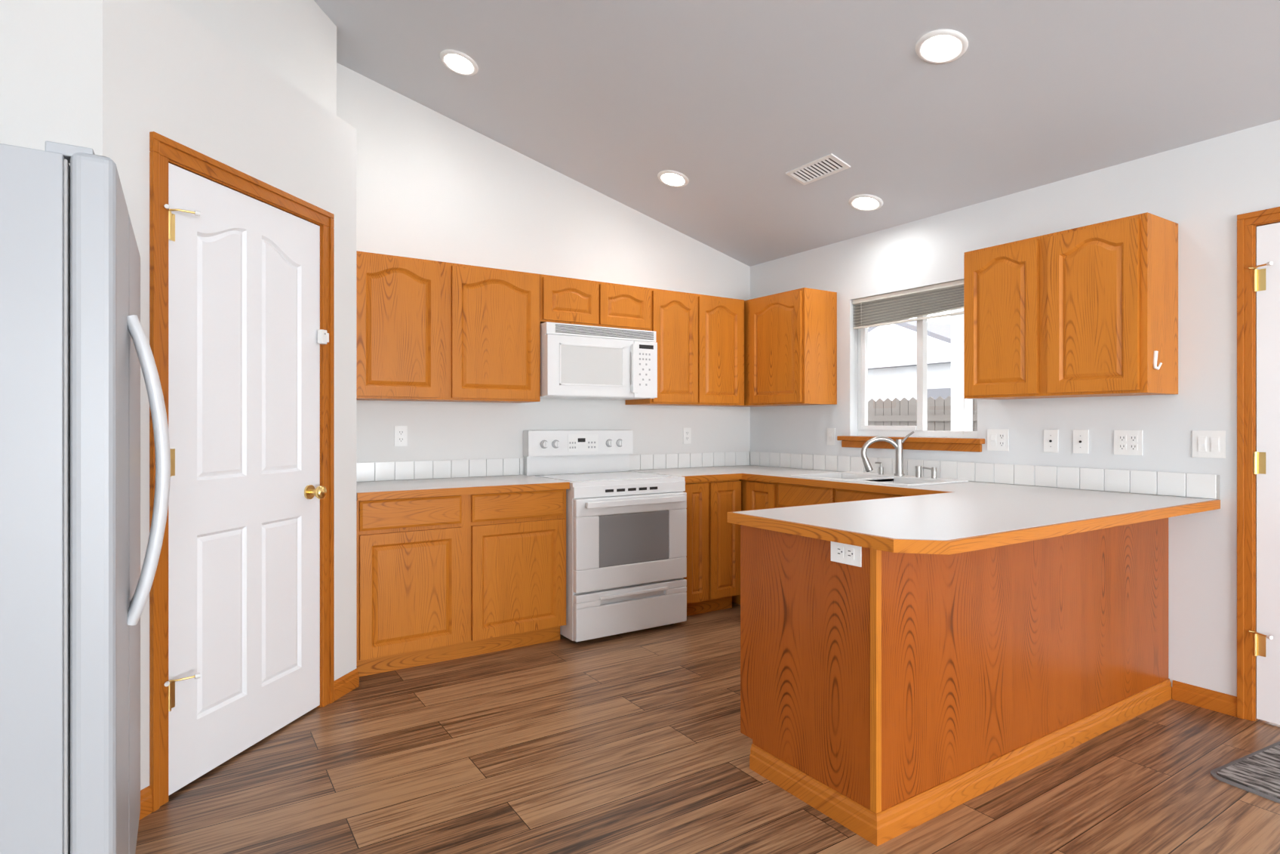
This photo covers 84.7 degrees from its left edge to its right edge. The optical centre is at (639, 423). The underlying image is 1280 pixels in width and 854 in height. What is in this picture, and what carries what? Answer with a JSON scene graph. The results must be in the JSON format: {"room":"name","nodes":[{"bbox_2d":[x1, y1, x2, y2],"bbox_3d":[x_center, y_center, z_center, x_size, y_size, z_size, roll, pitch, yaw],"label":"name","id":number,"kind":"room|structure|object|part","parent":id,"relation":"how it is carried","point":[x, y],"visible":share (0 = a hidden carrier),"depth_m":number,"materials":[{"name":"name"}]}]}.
{"room":"kitchen","nodes":[
{"label":"kitchen","id":0,"kind":"room"},
{"bbox_2d":[0,0,356,790],"bbox_3d":[-1.932,-0.074,2.719,1.620,2.580,1.515,0,0,-33],"label":"wall","id":1,"kind":"structure","parent":0,"point":[101,76],"depth_m":2.28,"materials":[{"name":"white paint"}]},
{"bbox_2d":[149,131,334,811],"bbox_3d":[-1.494,0.150,2.646,0.132,2.131,0.891,0,0,12],"label":"door frame","id":2,"kind":"structure","parent":1,"relation":"attached to","point":[164,150],"depth_m":2.26,"materials":[{"name":"brown wood"}]},
{"bbox_2d":[164,163,326,795],"bbox_3d":[-1.433,0.180,2.615,0.109,2.048,0.787,0,0,12],"label":"pantry door","id":3,"kind":"structure","parent":1,"relation":"in","point":[246,491],"depth_m":2.57,"materials":[{"name":"white painted wood"},{"name":"brass"}]},
{"bbox_2d":[138,667,359,819],"bbox_3d":[-1.596,1.175,2.359,0.367,0.082,1.849,0,0,29],"label":"baseboard","id":4,"kind":"structure","parent":1,"relation":"attached to","point":[345,684],"depth_m":3.10,"materials":[{"name":"brown wood"}]},
{"bbox_2d":[317,329,329,344],"bbox_3d":[-1.351,-0.369,2.998,0.027,0.060,0.050,0,0,12],"label":"sensor","id":5,"kind":"object","parent":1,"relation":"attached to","point":[323,336],"visible":1,"depth_m":2.98,"materials":[{"name":"white plastic"}]},
{"bbox_2d":[166,0,336,115],"bbox_3d":[-1.947,-1.891,2.709,1.586,1.055,1.515,0,0,-33],"label":"wall","id":6,"kind":"structure","parent":0,"point":[295,40],"depth_m":3.13,"materials":[{"name":"white paint"}]},
{"bbox_2d":[336,62,750,481],"bbox_3d":[-1.128,-0.655,4.234,4.920,3.742,0.150,0,0,-33],"label":"wall","id":7,"kind":"structure","parent":0,"point":[430,186],"depth_m":4.32,"materials":[{"name":"white paint"}]},
{"bbox_2d":[394,425,407,446],"bbox_3d":[-1.359,0.071,3.989,0.070,0.115,0.007,0,0,-33],"label":"outlet","id":8,"kind":"object","parent":7,"relation":"attached to","point":[401,432],"visible":1,"depth_m":3.99,"materials":[{"name":"white plastic"}]},
{"bbox_2d":[356,250,540,403],"bbox_3d":[-1.105,-0.504,3.962,1.051,0.750,0.325,0,0,-33],"label":"upper cabinet","id":9,"kind":"object","parent":7,"relation":"attached to","point":[427,330],"visible":0.98,"depth_m":3.82,"materials":[{"name":"brown wood"}]},
{"bbox_2d":[540,273,650,330],"bbox_3d":[-0.339,-0.740,4.460,0.774,0.278,0.325,0,0,-33],"label":"upper cabinet","id":10,"kind":"object","parent":7,"relation":"attached to","point":[563,300],"visible":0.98,"depth_m":4.30,"materials":[{"name":"brown wood"}]},
{"bbox_2d":[540,321,657,400],"bbox_3d":[-0.308,-0.375,4.413,0.768,0.428,0.435,0,0,-33],"label":"microwave","id":11,"kind":"object","parent":10,"relation":"attached to","point":[580,361],"visible":0.99,"depth_m":4.24,"materials":[{"name":"white plastic"},{"name":"white painted metal"},{"name":"glass"}]},
{"bbox_2d":[625,287,744,406],"bbox_3d":[0.326,-0.504,4.891,0.806,0.750,0.325,0,0,-33],"label":"upper cabinet","id":12,"kind":"object","parent":7,"relation":"attached to","point":[700,338],"visible":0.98,"depth_m":4.75,"materials":[{"name":"brown wood"}]},
{"bbox_2d":[683,427,691,443],"bbox_3d":[0.342,0.088,5.093,0.070,0.115,0.007,0,0,-33],"label":"outlet","id":13,"kind":"object","parent":7,"relation":"attached to","point":[687,432],"visible":1,"depth_m":5.09,"materials":[{"name":"white plastic"}]},
{"bbox_2d":[135,601,1279,853],"bbox_3d":[-0.121,1.256,-1.218,9.170,0.080,10.390,0,0,-33],"label":"floor","id":14,"kind":"structure","parent":0,"point":[633,742],"depth_m":2.36,"materials":[{"name":"brown wood"}]},
{"bbox_2d":[0,141,95,853],"bbox_3d":[-1.589,0.350,1.472,0.777,1.732,0.900,0,0,-33],"label":"refrigerator","id":15,"kind":"object","parent":14,"relation":"on","point":[35,184],"visible":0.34,"depth_m":1.26,"materials":[{"name":"white metal"}]},
{"bbox_2d":[70,152,140,853],"bbox_3d":[-1.264,0.323,1.683,0.070,1.657,0.898,0,0,-33],"label":"door","id":16,"kind":"structure","parent":15,"relation":"attached to","point":[105,257],"depth_m":1.32,"materials":[{"name":"white metal"}]},
{"bbox_2d":[127,314,170,624],"bbox_3d":[-1.166,0.106,1.663,0.089,0.710,0.136,0,0,-33],"label":"handle","id":17,"kind":"object","parent":16,"relation":"attached to","point":[147,362],"depth_m":1.62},
{"bbox_2d":[356,489,566,676],"bbox_3d":[-1.029,0.788,3.834,1.102,0.856,0.622,0,0,-33],"label":"base cabinet","id":18,"kind":"object","parent":14,"relation":"on","point":[439,578],"visible":0.91,"depth_m":3.54,"materials":[{"name":"brown wood"}]},
{"bbox_2d":[523,430,686,642],"bbox_3d":[-0.219,0.630,4.305,0.762,1.172,0.714,0,0,-33],"label":"range","id":19,"kind":"object","parent":14,"relation":"on","point":[546,453],"depth_m":4.12,"materials":[{"name":"white metal"}]},
{"bbox_2d":[573,491,686,593],"bbox_3d":[-0.029,0.668,4.012,0.750,0.511,0.090,0,0,-33],"label":"door","id":20,"kind":"structure","parent":19,"relation":"attached to","point":[619,541],"depth_m":3.99,"materials":[{"name":"white metal"}]},
{"bbox_3d":[-0.039,1.062,4.028,0.750,0.252,0.052,0,0,-33],"label":"range drawer","id":21,"kind":"part","parent":19,"relation":"part of","materials":[{"name":"white metal"}]},
{"bbox_2d":[683,479,741,615],"bbox_3d":[0.284,0.788,4.687,0.490,0.856,0.622,0,0,-33],"label":"base cabinet","id":22,"kind":"object","parent":14,"relation":"on","point":[713,556],"visible":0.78,"depth_m":4.44,"materials":[{"name":"brown wood"}]},
{"bbox_2d":[732,479,907,604],"bbox_3d":[1.167,0.788,4.360,0.627,0.856,2.132,0,0,-33],"label":"base cabinet","id":23,"kind":"object","parent":14,"relation":"on","point":[755,494],"visible":0.11,"depth_m":4.21,"materials":[{"name":"brown wood"}]},
{"bbox_2d":[356,464,1220,554],"bbox_3d":[0.394,0.340,3.378,2.993,0.038,2.937,0,0,-33],"label":"countertop","id":24,"kind":"structure","parent":23,"relation":"on","point":[949,518],"depth_m":2.68,"materials":[{"name":"white laminate"}]},
{"bbox_2d":[356,451,1219,498],"bbox_3d":[0.394,0.268,3.380,2.994,0.105,2.936,0,0,-33],"label":"backsplash","id":25,"kind":"structure","parent":24,"relation":"on","point":[1201,485],"depth_m":3.98,"materials":[{"name":"grey tile"}]},
{"bbox_2d":[790,471,968,486],"bbox_3d":[1.361,0.401,4.055,0.536,0.182,0.816,0,0,-33],"label":"sink","id":26,"kind":"object","parent":24,"relation":"in","point":[890,479],"visible":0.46,"depth_m":4.06,"materials":[{"name":"white"}]},
{"bbox_2d":[861,430,936,478],"bbox_3d":[1.538,0.176,4.146,0.419,0.267,0.198,0,0,29],"label":"faucet","id":27,"kind":"object","parent":24,"relation":"on","point":[897,444],"visible":1,"depth_m":4.16,"materials":[{"name":"silver metal"}]},
{"bbox_2d":[740,517,1168,813],"bbox_3d":[1.350,0.788,2.834,1.983,0.856,0.616,0,0,-33],"label":"base cabinet","id":28,"kind":"object","parent":14,"relation":"on","point":[887,680],"visible":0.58,"depth_m":2.34,"materials":[{"name":"brown wood"}]},
{"bbox_2d":[830,541,861,566],"bbox_3d":[0.623,0.390,2.128,0.007,0.070,0.115,0,0,-33],"label":"peninsula outlet","id":29,"kind":"object","parent":28,"relation":"attached to","point":[848,554],"visible":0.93,"depth_m":2.12,"materials":[{"name":"white plastic"}]},
{"bbox_2d":[749,677,1172,846],"bbox_3d":[1.371,1.173,2.790,1.995,0.085,0.543,0,0,-33],"label":"baseboard","id":30,"kind":"structure","parent":28,"relation":"attached to","point":[878,828],"depth_m":2.31,"materials":[{"name":"brown wood"}]},
{"bbox_2d":[1210,740,1279,803],"bbox_3d":[2.413,1.210,2.213,0.620,0.012,0.800,0,0,-27],"label":"doormat","id":31,"kind":"object","parent":14,"relation":"on","point":[1257,772],"visible":1,"depth_m":2.42,"materials":[{"name":"grey fabric"}]},
{"bbox_2d":[313,0,1279,266],"bbox_3d":[-0.184,-2.401,-1.258,9.020,2.375,10.390,0,0,-33],"label":"ceiling","id":32,"kind":"structure","parent":0,"point":[732,97],"depth_m":3.25,"materials":[{"name":"white paint"}]},
{"bbox_2d":[440,49,478,75],"bbox_3d":[-0.921,-1.834,3.575,0.190,0.053,0.196,0,0,-33],"label":"recessed light","id":33,"kind":"object","parent":32,"relation":"in","point":[456,61],"visible":1,"depth_m":3.57,"materials":[{"name":"white"}]},
{"bbox_2d":[657,169,689,187],"bbox_3d":[0.203,-1.499,4.305,0.190,0.053,0.196,0,0,-33],"label":"recessed light","id":34,"kind":"object","parent":32,"relation":"in","point":[672,178],"visible":1,"depth_m":4.29,"materials":[{"name":"white"}]},
{"bbox_2d":[785,153,850,184],"bbox_3d":[0.976,-1.396,3.865,0.152,0.045,0.335,0,0,-33],"label":"ceiling vent","id":35,"kind":"object","parent":32,"relation":"in","point":[829,164],"visible":1,"depth_m":3.86,"materials":[{"name":"white metal"}]},
{"bbox_2d":[848,193,883,211],"bbox_3d":[1.323,-1.291,4.110,0.190,0.053,0.196,0,0,-33],"label":"recessed light","id":36,"kind":"object","parent":32,"relation":"in","point":[866,202],"visible":1,"depth_m":4.10,"materials":[{"name":"white"}]},
{"bbox_2d":[915,29,968,64],"bbox_3d":[1.200,-1.496,2.794,0.190,0.053,0.196,0,0,-33],"label":"recessed light","id":37,"kind":"object","parent":32,"relation":"in","point":[940,46],"visible":1,"depth_m":2.79,"materials":[{"name":"white"}]},
{"bbox_2d":[750,119,1279,695],"bbox_3d":[3.661,-0.059,1.239,0.150,2.550,10.090,0,0,-33],"label":"wall","id":38,"kind":"structure","parent":0,"point":[1202,187],"depth_m":3.18,"materials":[{"name":"white paint"}]},
{"bbox_2d":[732,287,836,406],"bbox_3d":[0.948,-0.504,4.975,0.325,0.750,0.862,0,0,-33],"label":"upper cabinet","id":39,"kind":"object","parent":38,"relation":"attached to","point":[790,336],"visible":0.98,"depth_m":4.67,"materials":[{"name":"brown wood"}]},
{"bbox_2d":[827,427,835,445],"bbox_3d":[1.289,0.088,4.742,0.010,0.115,0.070,0,0,-33],"label":"switch","id":40,"kind":"object","parent":38,"relation":"attached to","point":[831,432],"visible":1,"depth_m":4.74,"materials":[{"name":"white plastic"}]},
{"bbox_2d":[836,435,984,452],"bbox_3d":[1.624,0.119,4.263,0.112,0.074,1.001,0,0,-33],"label":"window sill","id":41,"kind":"structure","parent":38,"relation":"attached to","point":[914,443],"depth_m":4.12,"materials":[{"name":"brown wood"}]},
{"bbox_2d":[858,314,977,437],"bbox_3d":[1.700,-0.366,4.294,0.062,0.895,0.881,0,0,-33],"label":"window","id":42,"kind":"structure","parent":38,"relation":"in","point":[921,429],"depth_m":4.28,"materials":[{"name":"white plastic"}]},
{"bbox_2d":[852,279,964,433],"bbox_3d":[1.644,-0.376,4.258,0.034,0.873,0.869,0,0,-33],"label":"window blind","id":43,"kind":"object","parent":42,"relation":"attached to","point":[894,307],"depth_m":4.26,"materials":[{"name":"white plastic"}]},
{"bbox_3d":[1.700,-0.366,4.294,0.062,0.895,0.881,0,0,-33],"label":"frame","id":44,"kind":"part","parent":42,"relation":"part of","materials":[{"name":"white plastic"}]},
{"bbox_2d":[987,428,1009,450],"bbox_3d":[1.921,0.088,3.769,0.010,0.115,0.116,0,0,-33],"label":"outlet","id":45,"kind":"object","parent":38,"relation":"attached to","point":[997,439],"visible":1,"depth_m":3.77,"materials":[{"name":"white plastic"}]},
{"bbox_2d":[1043,429,1058,452],"bbox_3d":[2.072,0.088,3.539,0.008,0.115,0.070,0,0,-33],"label":"outlet","id":46,"kind":"object","parent":38,"relation":"attached to","point":[1050,436],"visible":1,"depth_m":3.54,"materials":[{"name":"white plastic"}]},
{"bbox_2d":[963,212,1178,399],"bbox_3d":[2.008,-0.504,3.342,0.325,0.750,0.818,0,0,-33],"label":"upper cabinet","id":47,"kind":"object","parent":38,"relation":"attached to","point":[1085,311],"visible":1,"depth_m":3.14,"materials":[{"name":"brown wood"}]},
{"bbox_2d":[1153,350,1162,369],"bbox_3d":[2.175,-0.266,2.952,0.041,0.080,0.022,0,0,-9],"label":"hook","id":48,"kind":"object","parent":47,"relation":"attached to","point":[1155,352],"visible":1,"depth_m":2.94,"materials":[{"name":"white"}]},
{"bbox_2d":[1073,429,1088,453],"bbox_3d":[2.148,0.088,3.422,0.008,0.115,0.070,0,0,-33],"label":"outlet","id":49,"kind":"object","parent":38,"relation":"attached to","point":[1080,436],"visible":1,"depth_m":3.42,"materials":[{"name":"white plastic"}]},
{"bbox_2d":[1113,430,1142,455],"bbox_3d":[2.260,0.088,3.250,0.007,0.115,0.116,0,0,-33],"label":"double outlet","id":50,"kind":"object","parent":38,"relation":"attached to","point":[1126,442],"visible":1,"depth_m":3.25,"materials":[{"name":"white plastic"}]},
{"bbox_2d":[1172,680,1236,716],"bbox_3d":[4.347,1.175,0.033,0.013,0.082,7.320,0,0,-33],"label":"baseboard","id":51,"kind":"structure","parent":38,"relation":"attached to","point":[1223,703],"depth_m":3.00,"materials":[{"name":"brown wood"}]},
{"bbox_2d":[1192,430,1225,458],"bbox_3d":[2.425,0.088,2.994,0.010,0.115,0.116,0,0,-33],"label":"double switch","id":52,"kind":"object","parent":38,"relation":"attached to","point":[1205,443],"visible":1,"depth_m":2.99,"materials":[{"name":"white plastic"}]},
{"bbox_2d":[1236,206,1279,720],"bbox_3d":[2.785,0.176,2.571,0.167,2.079,0.903,0,0,-33],"label":"door frame","id":53,"kind":"structure","parent":38,"relation":"attached to","point":[1247,223],"depth_m":2.88,"materials":[{"name":"brown wood"}]},
{"bbox_2d":[1248,222,1279,724],"bbox_3d":[2.714,0.200,2.538,0.110,2.008,0.809,0,0,-33],"label":"door","id":54,"kind":"structure","parent":38,"relation":"in","point":[1266,273],"depth_m":2.84,"materials":[{"name":"white"}]},
{"label":"outside","id":55,"kind":"structure","parent":0,"visible":0},
{"bbox_3d":[17.195,1.566,17.129,39.840,0.100,50.000,0,0,-33],"label":"ground","id":56,"kind":"structure","parent":55,"visible":0},
{"bbox_2d":[867,318,950,401],"bbox_3d":[12.447,-0.734,16.012,10.620,4.500,31.300,0,0,-33],"label":"house","id":57,"kind":"structure","parent":56,"relation":"on","point":[892,349],"depth_m":16.30,"materials":[{"name":"grey"}]},
{"bbox_2d":[867,395,977,430],"bbox_3d":[5.252,0.566,8.180,0.060,1.900,20.000,0,0,-33],"label":"fence","id":58,"kind":"object","parent":56,"relation":"on","point":[887,412],"visible":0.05,"depth_m":10.22,"materials":[{"name":"grey wood"}]},
{"bbox_2d":[950,307,972,430],"bbox_3d":[3.207,-0.024,4.646,2.700,3.080,6.300,0,0,-33],"label":"patio","id":59,"kind":"structure","parent":56,"relation":"on","point":[960,410],"depth_m":6.78,"materials":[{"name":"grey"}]}
]}

